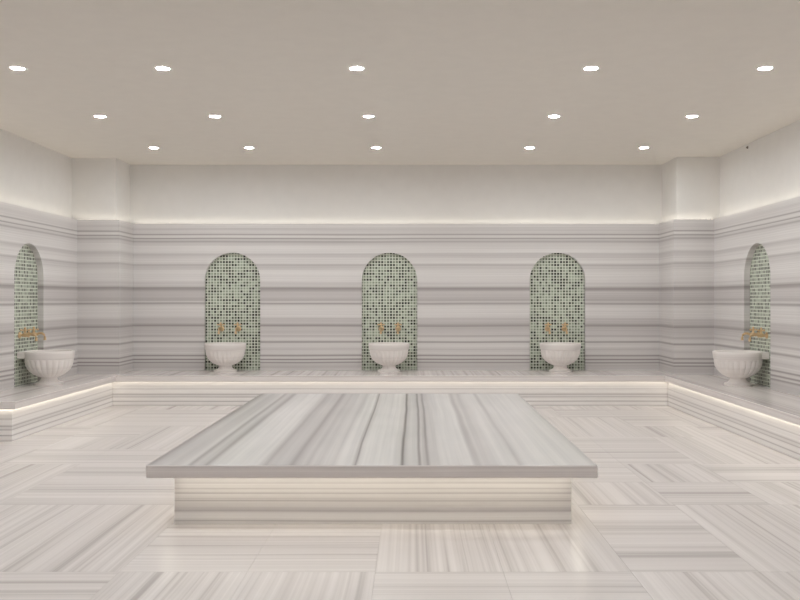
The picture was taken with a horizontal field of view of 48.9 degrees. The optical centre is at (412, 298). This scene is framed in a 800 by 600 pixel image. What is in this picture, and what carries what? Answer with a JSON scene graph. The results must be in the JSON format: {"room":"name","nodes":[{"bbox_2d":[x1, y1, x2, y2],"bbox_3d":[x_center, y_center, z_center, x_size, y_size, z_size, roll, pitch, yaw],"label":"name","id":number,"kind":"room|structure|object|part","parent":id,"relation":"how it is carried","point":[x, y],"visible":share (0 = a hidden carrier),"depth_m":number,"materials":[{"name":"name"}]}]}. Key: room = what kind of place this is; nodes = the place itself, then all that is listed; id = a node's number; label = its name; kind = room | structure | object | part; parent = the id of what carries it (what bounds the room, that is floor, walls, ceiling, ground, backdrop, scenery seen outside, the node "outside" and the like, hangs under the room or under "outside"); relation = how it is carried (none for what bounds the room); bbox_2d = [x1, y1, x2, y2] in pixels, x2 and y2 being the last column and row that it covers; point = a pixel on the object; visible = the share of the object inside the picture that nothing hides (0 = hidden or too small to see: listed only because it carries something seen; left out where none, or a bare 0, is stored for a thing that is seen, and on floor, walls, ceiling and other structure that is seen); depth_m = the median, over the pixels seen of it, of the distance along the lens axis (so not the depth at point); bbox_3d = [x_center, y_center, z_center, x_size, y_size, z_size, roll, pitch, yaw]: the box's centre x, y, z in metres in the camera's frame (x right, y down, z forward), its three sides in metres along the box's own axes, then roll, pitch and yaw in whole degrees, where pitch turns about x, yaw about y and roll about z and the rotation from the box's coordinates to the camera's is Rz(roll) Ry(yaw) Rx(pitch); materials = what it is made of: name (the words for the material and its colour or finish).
{"room":"spa","nodes":[
{"label":"spa","id":0,"kind":"room"},
{"bbox_2d":[0,129,76,390],"bbox_3d":[-4.869,-0.259,5.765,0.258,3.482,14.730,0,0,0],"label":"wall","id":1,"kind":"structure","parent":0,"point":[38,230],"depth_m":11.16,"materials":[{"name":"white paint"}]},
{"bbox_3d":[-4.831,0.187,10.878,0.032,1.746,0.823,0,0,0],"label":"mosaic panel","id":2,"kind":"part","parent":1,"relation":"part of","materials":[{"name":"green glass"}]},
{"bbox_2d":[18,327,37,340],"bbox_3d":[-4.701,0.429,10.765,0.227,0.169,0.109,0,0,0],"label":"tap","id":3,"kind":"object","parent":1,"relation":"attached to","point":[24,334],"visible":1,"depth_m":10.75,"materials":[{"name":"gold metal"}]},
{"bbox_3d":[-4.652,0.463,10.765,0.130,0.101,0.041,0,0,0],"label":"spout","id":4,"kind":"part","parent":3,"relation":"part of","materials":[{"name":"gold metal"}]},
{"bbox_2d":[27,327,45,339],"bbox_3d":[-4.701,0.429,11.015,0.227,0.169,0.109,0,0,0],"label":"tap","id":5,"kind":"object","parent":1,"relation":"attached to","point":[33,329],"visible":0.84,"depth_m":11.00,"materials":[{"name":"gold metal"}]},
{"bbox_3d":[-4.652,0.463,11.015,0.130,0.101,0.041,0,0,0],"label":"spout","id":6,"kind":"part","parent":5,"relation":"part of","materials":[{"name":"gold metal"}]},
{"bbox_2d":[72,158,132,373],"bbox_3d":[-4.499,-0.259,12.780,0.698,3.482,0.700,0,0,0],"label":"column","id":7,"kind":"structure","parent":1,"relation":"attached to","point":[100,186],"depth_m":12.43,"materials":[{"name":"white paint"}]},
{"bbox_2d":[130,165,661,370],"bbox_3d":[-0.264,-0.259,13.170,9.468,3.482,0.220,0,0,0],"label":"wall","id":8,"kind":"structure","parent":0,"point":[473,263],"depth_m":13.06,"materials":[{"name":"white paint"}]},
{"bbox_2d":[217,322,224,333],"bbox_3d":[-2.850,0.429,13.004,0.109,0.169,0.227,0,0,0],"label":"tap","id":9,"kind":"object","parent":8,"relation":"attached to","point":[221,328],"visible":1,"depth_m":13.03,"materials":[{"name":"gold metal"}]},
{"bbox_3d":[-2.680,0.187,13.124,0.823,1.746,0.012,0,0,0],"label":"mosaic panel","id":10,"kind":"part","parent":8,"relation":"part of","materials":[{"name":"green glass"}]},
{"bbox_2d":[234,322,241,333],"bbox_3d":[-2.600,0.429,13.004,0.109,0.169,0.227,0,0,0],"label":"tap","id":11,"kind":"object","parent":8,"relation":"attached to","point":[238,328],"visible":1,"depth_m":13.03,"materials":[{"name":"gold metal"}]},
{"bbox_2d":[377,322,384,333],"bbox_3d":[-0.472,0.429,13.004,0.109,0.169,0.227,0,0,0],"label":"tap","id":12,"kind":"object","parent":8,"relation":"attached to","point":[381,328],"visible":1,"depth_m":13.03,"materials":[{"name":"gold metal"}]},
{"bbox_3d":[-0.349,0.187,13.124,0.823,1.746,0.012,0,0,0],"label":"mosaic panel","id":13,"kind":"part","parent":8,"relation":"part of","materials":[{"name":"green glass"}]},
{"bbox_2d":[394,322,401,333],"bbox_3d":[-0.222,0.429,13.004,0.109,0.169,0.227,0,0,0],"label":"tap","id":14,"kind":"object","parent":8,"relation":"attached to","point":[398,328],"visible":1,"depth_m":13.03,"materials":[{"name":"gold metal"}]},
{"bbox_2d":[545,322,551,333],"bbox_3d":[2.005,0.429,13.004,0.109,0.169,0.227,0,0,0],"label":"tap","id":15,"kind":"object","parent":8,"relation":"attached to","point":[547,328],"visible":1,"depth_m":13.03,"materials":[{"name":"gold metal"}]},
{"bbox_3d":[2.144,0.187,13.124,0.823,1.746,0.012,0,0,0],"label":"mosaic panel","id":16,"kind":"part","parent":8,"relation":"part of","materials":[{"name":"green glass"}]},
{"bbox_2d":[562,322,568,333],"bbox_3d":[2.255,0.429,13.004,0.109,0.169,0.227,0,0,0],"label":"tap","id":17,"kind":"object","parent":8,"relation":"attached to","point":[564,328],"visible":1,"depth_m":13.03,"materials":[{"name":"gold metal"}]},
{"bbox_2d":[0,0,799,164],"bbox_3d":[-0.264,-2.075,5.765,9.468,0.150,15.030,0,0,0],"label":"ceiling","id":18,"kind":"structure","parent":0,"point":[443,82],"depth_m":7.98,"materials":[{"name":"grey paint"}]},
{"bbox_2d":[9,66,25,70],"bbox_3d":[-3.420,-1.996,7.617,0.138,0.008,0.138,0,0,0],"label":"recessed light","id":19,"kind":"object","parent":18,"relation":"in","point":[19,68],"visible":1,"depth_m":7.62,"materials":[{"name":"white"}]},
{"bbox_2d":[93,115,106,117],"bbox_3d":[-3.420,-1.996,9.617,0.138,0.008,0.138,0,0,0],"label":"recessed light","id":20,"kind":"object","parent":18,"relation":"in","point":[98,116],"visible":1,"depth_m":9.63,"materials":[{"name":"white"}]},
{"bbox_2d":[155,66,170,70],"bbox_3d":[-2.165,-1.996,7.617,0.138,0.008,0.138,0,0,0],"label":"recessed light","id":21,"kind":"object","parent":18,"relation":"in","point":[163,68],"visible":1,"depth_m":7.62,"materials":[{"name":"white"}]},
{"bbox_2d":[209,115,220,117],"bbox_3d":[-2.165,-1.996,9.617,0.138,0.008,0.138,0,0,0],"label":"recessed light","id":22,"kind":"object","parent":18,"relation":"in","point":[212,116],"visible":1,"depth_m":9.63,"materials":[{"name":"white"}]},
{"bbox_2d":[349,66,364,70],"bbox_3d":[-0.485,-1.996,7.617,0.138,0.008,0.138,0,0,0],"label":"recessed light","id":23,"kind":"object","parent":18,"relation":"in","point":[356,68],"visible":1,"depth_m":7.62,"materials":[{"name":"white"}]},
{"bbox_2d":[363,115,374,117],"bbox_3d":[-0.485,-1.996,9.617,0.138,0.008,0.138,0,0,0],"label":"recessed light","id":24,"kind":"object","parent":18,"relation":"in","point":[365,116],"visible":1,"depth_m":9.63,"materials":[{"name":"white"}]},
{"bbox_2d":[548,115,559,117],"bbox_3d":[1.541,-1.996,9.617,0.138,0.008,0.138,0,0,0],"label":"recessed light","id":25,"kind":"object","parent":18,"relation":"in","point":[550,116],"visible":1,"depth_m":9.63,"materials":[{"name":"white"}]},
{"bbox_2d":[583,66,598,70],"bbox_3d":[1.541,-1.996,7.617,0.138,0.008,0.138,0,0,0],"label":"recessed light","id":26,"kind":"object","parent":18,"relation":"in","point":[588,68],"visible":1,"depth_m":7.62,"materials":[{"name":"white"}]},
{"bbox_2d":[685,115,697,117],"bbox_3d":[3.048,-1.996,9.617,0.138,0.008,0.138,0,0,0],"label":"recessed light","id":27,"kind":"object","parent":18,"relation":"in","point":[687,116],"visible":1,"depth_m":9.63,"materials":[{"name":"white"}]},
{"bbox_2d":[757,66,773,70],"bbox_3d":[3.048,-1.996,7.617,0.138,0.008,0.138,0,0,0],"label":"recessed light","id":28,"kind":"object","parent":18,"relation":"in","point":[763,68],"visible":1,"depth_m":7.62,"materials":[{"name":"white"}]},
{"bbox_2d":[0,406,799,599],"bbox_3d":[-0.264,1.532,5.765,9.368,0.100,14.930,0,0,0],"label":"floor","id":29,"kind":"structure","parent":0,"point":[680,505],"depth_m":5.45,"materials":[{"name":"stone"}]},
{"bbox_2d":[146,394,597,523],"bbox_3d":[-0.264,1.274,7.790,2.908,0.415,4.280,0,0,0],"label":"platform","id":30,"kind":"object","parent":29,"relation":"on","point":[274,458],"visible":1,"depth_m":5.80,"materials":[{"name":"white stone"}]},
{"bbox_2d":[0,370,799,460],"bbox_3d":[-0.259,1.271,8.230,8.961,0.422,9.659,0,0,0],"label":"bench","id":31,"kind":"object","parent":29,"relation":"on","point":[770,418],"visible":0.99,"depth_m":12.16,"materials":[{"name":"white stone"}]},
{"bbox_2d":[17,349,74,385],"bbox_3d":[-4.510,0.851,10.900,0.606,0.418,0.598,0,0,0],"label":"basin","id":32,"kind":"object","parent":31,"relation":"on","point":[48,365],"visible":1,"depth_m":10.71,"materials":[{"name":"white stone"}]},
{"bbox_3d":[-4.425,1.101,10.625,0.629,0.082,3.069,0,0,0],"label":"seat","id":33,"kind":"part","parent":31,"relation":"part of","materials":[{"name":"stone"}]},
{"bbox_2d":[204,342,245,372],"bbox_3d":[-2.730,0.851,12.813,0.598,0.418,0.606,0,0,0],"label":"basin","id":34,"kind":"object","parent":31,"relation":"on","point":[225,355],"visible":1,"depth_m":12.62,"materials":[{"name":"white stone"}]},
{"bbox_2d":[369,342,408,372],"bbox_3d":[-0.349,0.851,12.813,0.598,0.418,0.606,0,0,0],"label":"basin","id":35,"kind":"object","parent":31,"relation":"on","point":[389,355],"visible":1,"depth_m":12.61,"materials":[{"name":"white stone"}]},
{"bbox_3d":[-0.259,1.101,12.610,8.961,0.082,0.899,0,0,0],"label":"seat","id":36,"kind":"part","parent":31,"relation":"part of","materials":[{"name":"stone"}]},
{"bbox_2d":[540,342,580,372],"bbox_3d":[2.144,0.851,12.813,0.598,0.418,0.606,0,0,0],"label":"basin","id":37,"kind":"object","parent":31,"relation":"on","point":[560,355],"visible":1,"depth_m":12.62,"materials":[{"name":"white stone"}]},
{"bbox_3d":[3.851,1.101,7.780,0.741,0.082,8.759,0,0,0],"label":"seat","id":38,"kind":"part","parent":31,"relation":"part of","materials":[{"name":"stone"}]},
{"bbox_2d":[712,350,769,386],"bbox_3d":[3.992,0.851,10.800,0.606,0.418,0.598,0,0,0],"label":"basin","id":39,"kind":"object","parent":31,"relation":"on","point":[738,365],"visible":1,"depth_m":10.61,"materials":[{"name":"white stone"}]},
{"bbox_3d":[3.988,0.803,10.800,0.598,0.324,0.598,0,0,0],"label":"bowl","id":40,"kind":"part","parent":39,"relation":"part of","materials":[{"name":"white stone"}]},
{"bbox_2d":[714,120,799,395],"bbox_3d":[4.346,-0.259,5.765,0.248,3.482,14.730,0,0,0],"label":"wall","id":41,"kind":"structure","parent":0,"point":[757,229],"depth_m":10.82,"materials":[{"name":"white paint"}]},
{"bbox_2d":[659,157,719,374],"bbox_3d":[3.987,-0.259,12.735,0.665,3.482,0.790,0,0,0],"label":"column","id":42,"kind":"structure","parent":41,"relation":"attached to","point":[690,185],"depth_m":12.34,"materials":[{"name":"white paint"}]},
{"bbox_2d":[741,327,759,339],"bbox_3d":[4.183,0.429,10.935,0.227,0.169,0.109,0,0,0],"label":"tap","id":43,"kind":"object","parent":41,"relation":"attached to","point":[750,329],"visible":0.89,"depth_m":10.92,"materials":[{"name":"gold metal"}]},
{"bbox_3d":[4.134,0.463,10.935,0.130,0.101,0.041,0,0,0],"label":"spout","id":44,"kind":"part","parent":43,"relation":"part of","materials":[{"name":"gold metal"}]},
{"bbox_2d":[748,327,767,340],"bbox_3d":[4.183,0.429,10.685,0.227,0.169,0.109,0,0,0],"label":"tap","id":45,"kind":"object","parent":41,"relation":"attached to","point":[760,334],"visible":1,"depth_m":10.67,"materials":[{"name":"gold metal"}]},
{"bbox_3d":[4.134,0.463,10.685,0.130,0.101,0.041,0,0,0],"label":"spout","id":46,"kind":"part","parent":45,"relation":"part of","materials":[{"name":"gold metal"}]},
{"bbox_3d":[4.308,0.187,10.810,0.022,1.746,0.823,0,0,0],"label":"mosaic panel","id":47,"kind":"part","parent":41,"relation":"part of","materials":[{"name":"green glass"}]}
]}

